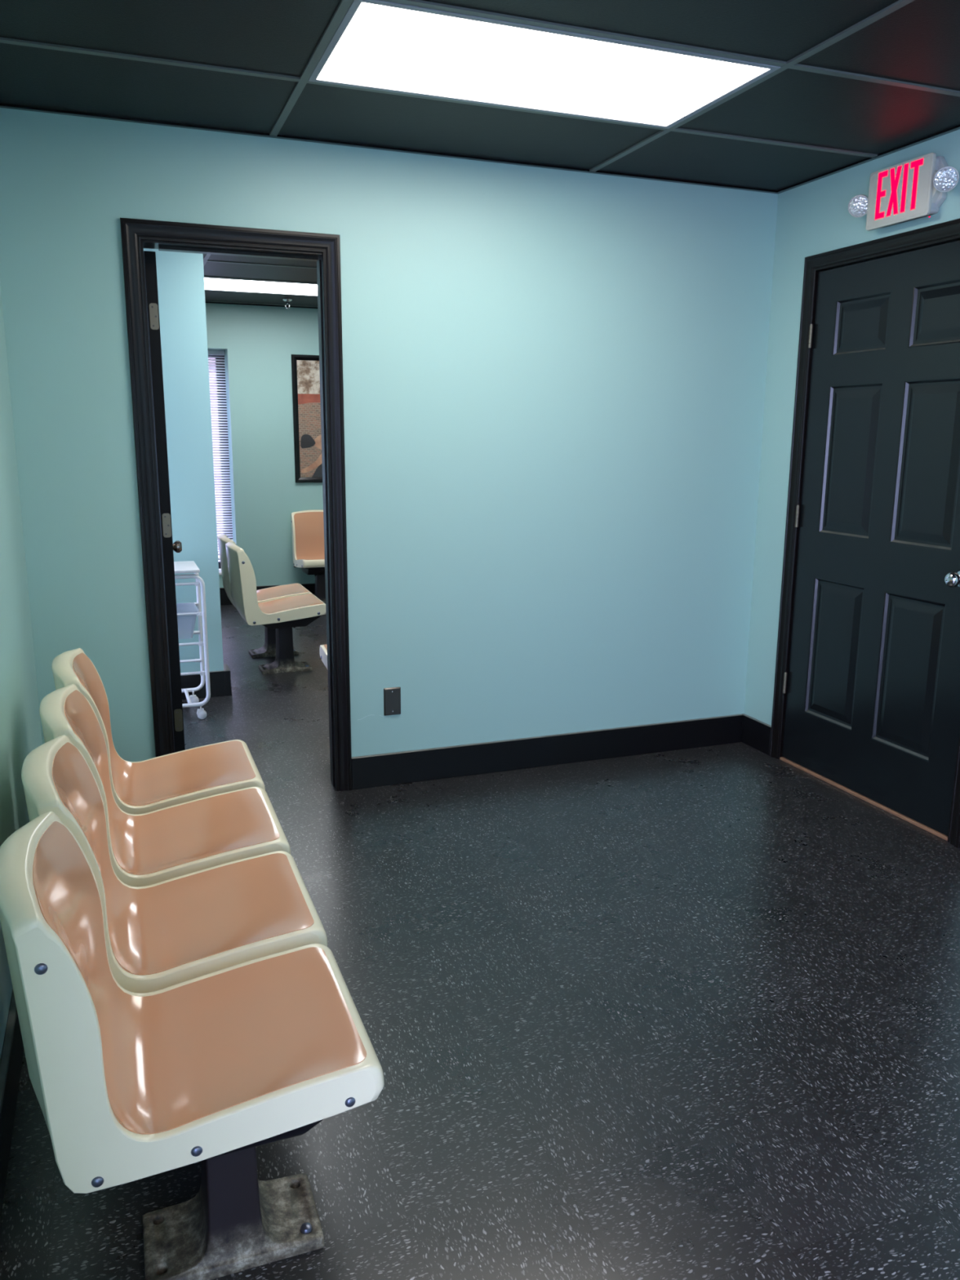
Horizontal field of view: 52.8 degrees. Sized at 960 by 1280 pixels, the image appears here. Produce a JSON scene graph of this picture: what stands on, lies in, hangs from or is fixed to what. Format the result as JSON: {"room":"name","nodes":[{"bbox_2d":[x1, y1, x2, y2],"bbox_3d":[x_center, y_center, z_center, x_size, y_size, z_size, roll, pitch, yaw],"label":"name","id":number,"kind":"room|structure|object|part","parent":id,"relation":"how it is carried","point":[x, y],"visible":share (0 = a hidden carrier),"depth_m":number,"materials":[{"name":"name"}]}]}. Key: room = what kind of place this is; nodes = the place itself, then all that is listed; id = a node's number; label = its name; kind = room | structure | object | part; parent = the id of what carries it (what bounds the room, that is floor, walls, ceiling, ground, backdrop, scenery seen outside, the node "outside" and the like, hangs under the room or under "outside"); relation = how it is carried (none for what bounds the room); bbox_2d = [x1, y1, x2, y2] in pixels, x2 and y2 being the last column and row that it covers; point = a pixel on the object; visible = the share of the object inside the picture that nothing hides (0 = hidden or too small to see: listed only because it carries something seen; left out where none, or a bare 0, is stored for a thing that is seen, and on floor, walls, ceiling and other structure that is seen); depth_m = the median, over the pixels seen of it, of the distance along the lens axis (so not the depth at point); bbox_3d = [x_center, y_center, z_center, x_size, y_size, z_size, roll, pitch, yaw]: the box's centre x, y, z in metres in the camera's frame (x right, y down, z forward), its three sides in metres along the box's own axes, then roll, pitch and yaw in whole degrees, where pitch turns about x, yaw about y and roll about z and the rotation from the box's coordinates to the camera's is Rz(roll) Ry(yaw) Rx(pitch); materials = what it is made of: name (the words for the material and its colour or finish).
{"room":"waiting room","nodes":[
{"label":"waiting room","id":0,"kind":"room"},
{"bbox_2d":[0,284,42,1060],"bbox_3d":[-0.669,-0.017,0.739,0.150,2.517,5.450,-4,13,-20],"label":"wall","id":1,"kind":"structure","parent":0,"point":[20,732],"depth_m":2.80,"materials":[{"name":"teal paint"}]},
{"bbox_2d":[0,989,24,1222],"bbox_3d":[-0.625,1.129,1.084,0.017,0.134,5.300,-4,13,-20],"label":"baseboard","id":2,"kind":"structure","parent":1,"relation":"attached to","point":[12,1052],"depth_m":1.98,"materials":[{"name":"black paint"}]},
{"bbox_2d":[143,248,223,672],"bbox_3d":[-2.394,-0.815,4.734,2.105,2.401,0.130,-4,13,-20],"label":"wall partition","id":3,"kind":"structure","parent":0,"point":[180,275],"depth_m":4.96,"materials":[{"name":"teal paint"}]},
{"bbox_2d":[180,663,231,699],"bbox_3d":[-2.385,0.290,4.974,2.140,0.140,0.172,-4,13,-20],"label":"baseboard","id":4,"kind":"structure","parent":3,"relation":"attached to","point":[220,681],"depth_m":5.23,"materials":[{"name":"black rubber"}]},
{"bbox_2d":[203,253,317,308],"bbox_3d":[-1.305,-2.264,5.547,4.900,0.121,4.440,-4,13,-20],"label":"ceiling","id":5,"kind":"structure","parent":0,"point":[220,266],"depth_m":6.27,"materials":[{"name":"black paint"}]},
{"bbox_2d":[204,276,317,296],"bbox_3d":[-1.381,-2.467,6.781,1.195,0.006,0.586,-4,13,-20],"label":"recessed light","id":6,"kind":"object","parent":5,"relation":"in","point":[210,283],"visible":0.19,"depth_m":6.72,"materials":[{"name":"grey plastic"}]},
{"bbox_2d":[282,298,292,309],"bbox_3d":[-1.462,-2.549,7.346,0.072,0.070,0.072,-4,13,-20],"label":"sprinkler head","id":7,"kind":"object","parent":5,"relation":"attached to","point":[286,300],"visible":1,"depth_m":7.33},
{"bbox_2d":[205,302,323,587],"bbox_3d":[-2.145,-1.557,7.965,4.900,2.517,0.300,-4,13,-20],"label":"wall","id":8,"kind":"structure","parent":0,"point":[258,343],"depth_m":7.91,"materials":[{"name":"teal paint"}]},
{"bbox_2d":[208,355,232,568],"bbox_3d":[-2.798,-1.441,7.854,1.485,1.788,0.040,-4,13,-20],"label":"window","id":9,"kind":"structure","parent":8,"relation":"in","point":[219,562],"depth_m":8.04,"materials":[{"name":"black"}]},
{"bbox_2d":[207,350,233,559],"bbox_3d":[-2.766,-1.467,7.784,1.461,1.702,0.040,-4,13,-20],"label":"window blind","id":10,"kind":"object","parent":9,"relation":"attached to","point":[210,352],"visible":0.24,"depth_m":8.00,"materials":[{"name":"white plastic"}]},
{"bbox_3d":[-2.761,-1.453,7.773,1.202,1.650,0.002,-4,13,-20],"label":"ladder cord","id":11,"kind":"part","parent":10,"relation":"part of","materials":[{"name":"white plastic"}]},
{"bbox_3d":[-2.761,-2.282,7.611,1.461,0.035,0.040,-4,13,-20],"label":"head rail","id":12,"kind":"part","parent":10,"relation":"part of","materials":[{"name":"white"}]},
{"bbox_2d":[219,583,315,604],"bbox_3d":[-2.097,-0.365,8.065,4.900,0.145,0.017,-4,13,-20],"label":"baseboard","id":13,"kind":"structure","parent":8,"relation":"attached to","point":[224,600],"depth_m":8.13,"materials":[{"name":"black paint"}]},
{"bbox_2d":[290,354,322,482],"bbox_3d":[-1.208,-1.840,8.087,0.702,1.030,0.024,-4,13,-20],"label":"framed poster","id":14,"kind":"object","parent":8,"relation":"attached to","point":[305,373],"visible":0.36,"depth_m":8.00,"materials":[{"name":"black paper"}]},
{"bbox_2d":[0,107,777,761],"bbox_3d":[-0.511,-0.645,3.708,5.200,2.517,0.121,-4,13,-20],"label":"wall","id":15,"kind":"structure","parent":0,"point":[554,380],"depth_m":3.80,"materials":[{"name":"teal paint"}]},
{"bbox_2d":[143,250,185,752],"bbox_3d":[-1.264,-0.436,3.866,0.163,2.009,0.607,-4,13,-20],"label":"door","id":16,"kind":"structure","parent":15,"relation":"in","point":[168,546],"depth_m":3.56,"materials":[{"name":"black paint"}]},
{"bbox_3d":[-1.303,-0.397,4.123,0.064,0.062,0.062,-4,13,-20],"label":"knob","id":17,"kind":"part","parent":16,"relation":"part of","materials":[{"name":"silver metal"}]},
{"bbox_2d":[120,217,351,791],"bbox_3d":[-0.876,-0.411,3.608,0.738,2.096,0.138,-4,13,-20],"label":"trim","id":18,"kind":"structure","parent":15,"relation":"attached to","point":[136,234],"depth_m":3.49,"materials":[{"name":"black paint"}]},
{"bbox_2d":[383,686,400,715],"bbox_3d":[-0.352,0.247,3.890,0.070,0.114,0.008,-4,13,-20],"label":"wall plate","id":19,"kind":"object","parent":15,"relation":"attached to","point":[392,695],"visible":1,"depth_m":3.89,"materials":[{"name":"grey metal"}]},
{"bbox_2d":[351,714,742,789],"bbox_3d":[0.352,0.474,4.204,1.857,0.134,0.017,-4,13,-20],"label":"baseboard","id":20,"kind":"structure","parent":15,"relation":"attached to","point":[456,761],"depth_m":4.16,"materials":[{"name":"black rubber"}]},
{"bbox_2d":[0,604,959,1279],"bbox_3d":[-0.368,0.720,3.586,5.300,0.100,10.260,-4,13,-20],"label":"floor","id":21,"kind":"structure","parent":0,"point":[693,1013],"depth_m":2.34,"materials":[{"name":"black plastic"}]},
{"bbox_2d":[51,648,265,814],"bbox_3d":[-0.948,0.414,2.892,0.550,0.778,0.419,-4,13,-20],"label":"chair","id":22,"kind":"object","parent":21,"relation":"on","point":[142,787],"visible":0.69,"depth_m":2.88,"materials":[{"name":"orange plastic"}]},
{"bbox_2d":[39,684,290,886],"bbox_3d":[-0.791,0.504,2.472,0.550,0.778,0.419,-4,13,-20],"label":"chair","id":23,"kind":"object","parent":21,"relation":"on","point":[163,844],"visible":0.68,"depth_m":2.45,"materials":[{"name":"orange plastic"}]},
{"bbox_2d":[21,734,327,993],"bbox_3d":[-0.634,0.594,2.053,0.550,0.778,0.419,-4,13,-20],"label":"chair","id":24,"kind":"object","parent":21,"relation":"on","point":[170,932],"visible":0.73,"depth_m":2.02,"materials":[{"name":"orange plastic"}]},
{"bbox_2d":[0,811,384,1279],"bbox_3d":[-0.477,0.684,1.633,0.550,0.778,0.419,-4,13,-20],"label":"chair","id":25,"kind":"object","parent":21,"relation":"on","point":[212,1068],"visible":1,"depth_m":1.57,"materials":[{"name":"orange plastic"}]},
{"bbox_2d":[173,560,210,719],"bbox_3d":[-1.565,0.008,4.841,0.371,0.757,0.350,-4,13,-20],"label":"rolling cart","id":26,"kind":"object","parent":21,"relation":"on","point":[186,566],"visible":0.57,"depth_m":4.80,"materials":[{"name":"white metal"}]},
{"bbox_3d":[-1.619,-0.174,4.949,0.342,0.018,0.017,-4,13,-20],"label":"rail","id":27,"kind":"part","parent":26,"relation":"part of","materials":[{"name":"white metal"}]},
{"bbox_3d":[-1.517,-0.262,4.654,0.342,0.018,0.020,-4,13,-20],"label":"rail","id":28,"kind":"part","parent":26,"relation":"part of","materials":[{"name":"white metal"}]},
{"bbox_3d":[-1.620,-0.027,4.980,0.342,0.018,0.017,-4,13,-20],"label":"rail","id":29,"kind":"part","parent":26,"relation":"part of","materials":[{"name":"white metal"}]},
{"bbox_3d":[-1.518,-0.117,4.685,0.342,0.018,0.020,-4,13,-20],"label":"rail","id":30,"kind":"part","parent":26,"relation":"part of","materials":[{"name":"white metal"}]},
{"bbox_3d":[-1.621,0.118,5.011,0.342,0.018,0.017,-4,13,-20],"label":"rail","id":31,"kind":"part","parent":26,"relation":"part of","materials":[{"name":"white metal"}]},
{"bbox_3d":[-1.519,0.029,4.716,0.342,0.018,0.020,-4,13,-20],"label":"rail","id":32,"kind":"part","parent":26,"relation":"part of","materials":[{"name":"white metal"}]},
{"bbox_3d":[-1.622,-0.044,4.983,0.371,0.665,0.021,-4,13,-20],"label":"frame","id":33,"kind":"part","parent":26,"relation":"part of","materials":[{"name":"white metal"}]},
{"bbox_3d":[-1.520,0.175,4.747,0.342,0.018,0.020,-4,13,-20],"label":"rail","id":34,"kind":"part","parent":26,"relation":"part of","materials":[{"name":"white metal"}]},
{"bbox_2d":[217,534,312,657],"bbox_3d":[-1.379,-0.289,6.201,0.550,0.778,0.419,-4,13,-20],"label":"chair","id":35,"kind":"object","parent":21,"relation":"on","point":[268,649],"visible":0.49,"depth_m":6.20,"materials":[{"name":"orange plastic"}]},
{"bbox_2d":[225,542,326,674],"bbox_3d":[-1.218,-0.200,5.782,0.550,0.778,0.419,-4,13,-20],"label":"chair","id":36,"kind":"object","parent":21,"relation":"on","point":[283,614],"visible":0.99,"depth_m":5.65,"materials":[{"name":"beige plastic"}]},
{"bbox_2d":[290,509,325,604],"bbox_3d":[-1.300,-0.663,7.968,0.419,0.778,0.550,-4,13,-20],"label":"chair","id":37,"kind":"object","parent":21,"relation":"on","point":[307,526],"visible":0.5,"depth_m":8.03,"materials":[{"name":"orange plastic"}]},
{"bbox_2d":[319,644,327,668],"bbox_3d":[-0.478,0.093,4.424,0.419,0.778,0.550,-4,13,-20],"label":"chair","id":38,"kind":"object","parent":21,"relation":"on","point":[323,648],"visible":0.05,"depth_m":4.51,"materials":[{"name":"beige plastic"}]},
{"bbox_2d":[0,0,959,194],"bbox_3d":[0.782,-1.309,1.101,2.990,0.121,5.300,-4,13,-20],"label":"ceiling","id":39,"kind":"structure","parent":0,"point":[857,82],"depth_m":2.81,"materials":[{"name":"black paint"}]},
{"bbox_2d":[308,0,780,128],"bbox_3d":[0.167,-1.598,2.730,1.195,0.006,0.586,-4,13,-20],"label":"recessed light","id":40,"kind":"object","parent":39,"relation":"in","point":[377,45],"visible":1,"depth_m":2.69,"materials":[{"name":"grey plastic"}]},
{"bbox_2d":[744,128,959,725],"bbox_3d":[2.280,-0.228,1.826,0.170,2.517,5.450,-4,13,-20],"label":"wall","id":41,"kind":"structure","parent":0,"point":[813,218],"depth_m":4.08,"materials":[{"name":"teal paint"}]},
{"bbox_2d":[741,713,771,755],"bbox_3d":[1.266,0.431,4.433,0.017,0.134,0.224,-4,13,-20],"label":"baseboard","id":42,"kind":"structure","parent":41,"relation":"attached to","point":[756,734],"depth_m":4.42,"materials":[{"name":"black rubber"}]},
{"bbox_2d":[768,218,959,848],"bbox_3d":[1.520,-0.411,3.650,0.068,2.110,1.058,-4,13,-20],"label":"trim","id":43,"kind":"structure","parent":41,"relation":"attached to","point":[948,232],"depth_m":3.97,"materials":[{"name":"black paint"}]},
{"bbox_2d":[779,240,959,840],"bbox_3d":[1.495,-0.377,3.649,0.114,2.044,0.942,-4,13,-20],"label":"door","id":44,"kind":"structure","parent":41,"relation":"in","point":[873,711],"depth_m":3.64,"materials":[{"name":"black paint"}]},
{"bbox_3d":[1.617,-0.206,3.288,0.072,0.065,0.065,-4,13,-20],"label":"knob","id":45,"kind":"part","parent":44,"relation":"part of","materials":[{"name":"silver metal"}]},
{"bbox_2d":[848,152,959,231],"bbox_3d":[1.472,-1.556,3.372,0.096,0.201,0.474,-4,13,-20],"label":"exit sign","id":46,"kind":"object","parent":41,"relation":"attached to","point":[917,188],"visible":1,"depth_m":3.35,"materials":[{"name":"grey plastic"}]},
{"bbox_2d":[848,194,868,217],"bbox_3d":[1.403,-1.588,3.545,0.083,0.122,0.095,-4,13,-20],"label":"lamp","id":47,"kind":"object","parent":46,"relation":"attached to","point":[858,206],"depth_m":3.54,"materials":[{"name":"white"}]},
{"bbox_3d":[1.465,-1.561,3.381,0.013,0.196,0.295,-4,13,-20],"label":"plate","id":48,"kind":"part","parent":46,"relation":"part of","materials":[{"name":"beige plastic"}]},
{"bbox_3d":[1.503,-1.565,3.394,0.022,0.180,0.330,-4,13,-20],"label":"plate","id":49,"kind":"part","parent":46,"relation":"part of","materials":[{"name":"grey plastic"}]},
{"bbox_2d":[931,166,959,203],"bbox_3d":[1.530,-1.516,3.209,0.086,0.122,0.118,-4,13,-20],"label":"lamp","id":50,"kind":"object","parent":46,"relation":"attached to","point":[944,179],"depth_m":3.18,"materials":[{"name":"white metal"}]},
{"label":"outside","id":51,"kind":"structure","parent":0,"visible":0},
{"bbox_3d":[-2.936,-0.605,9.859,20.000,0.100,3.330,-4,13,-20],"label":"ground","id":52,"kind":"structure","parent":51,"visible":0},
{"bbox_2d":[208,357,223,555],"bbox_3d":[-3.542,-3.025,11.035,14.000,4.300,0.200,-4,13,-20],"label":"brick building","id":53,"kind":"structure","parent":52,"relation":"on","point":[208,357],"depth_m":11.25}
]}

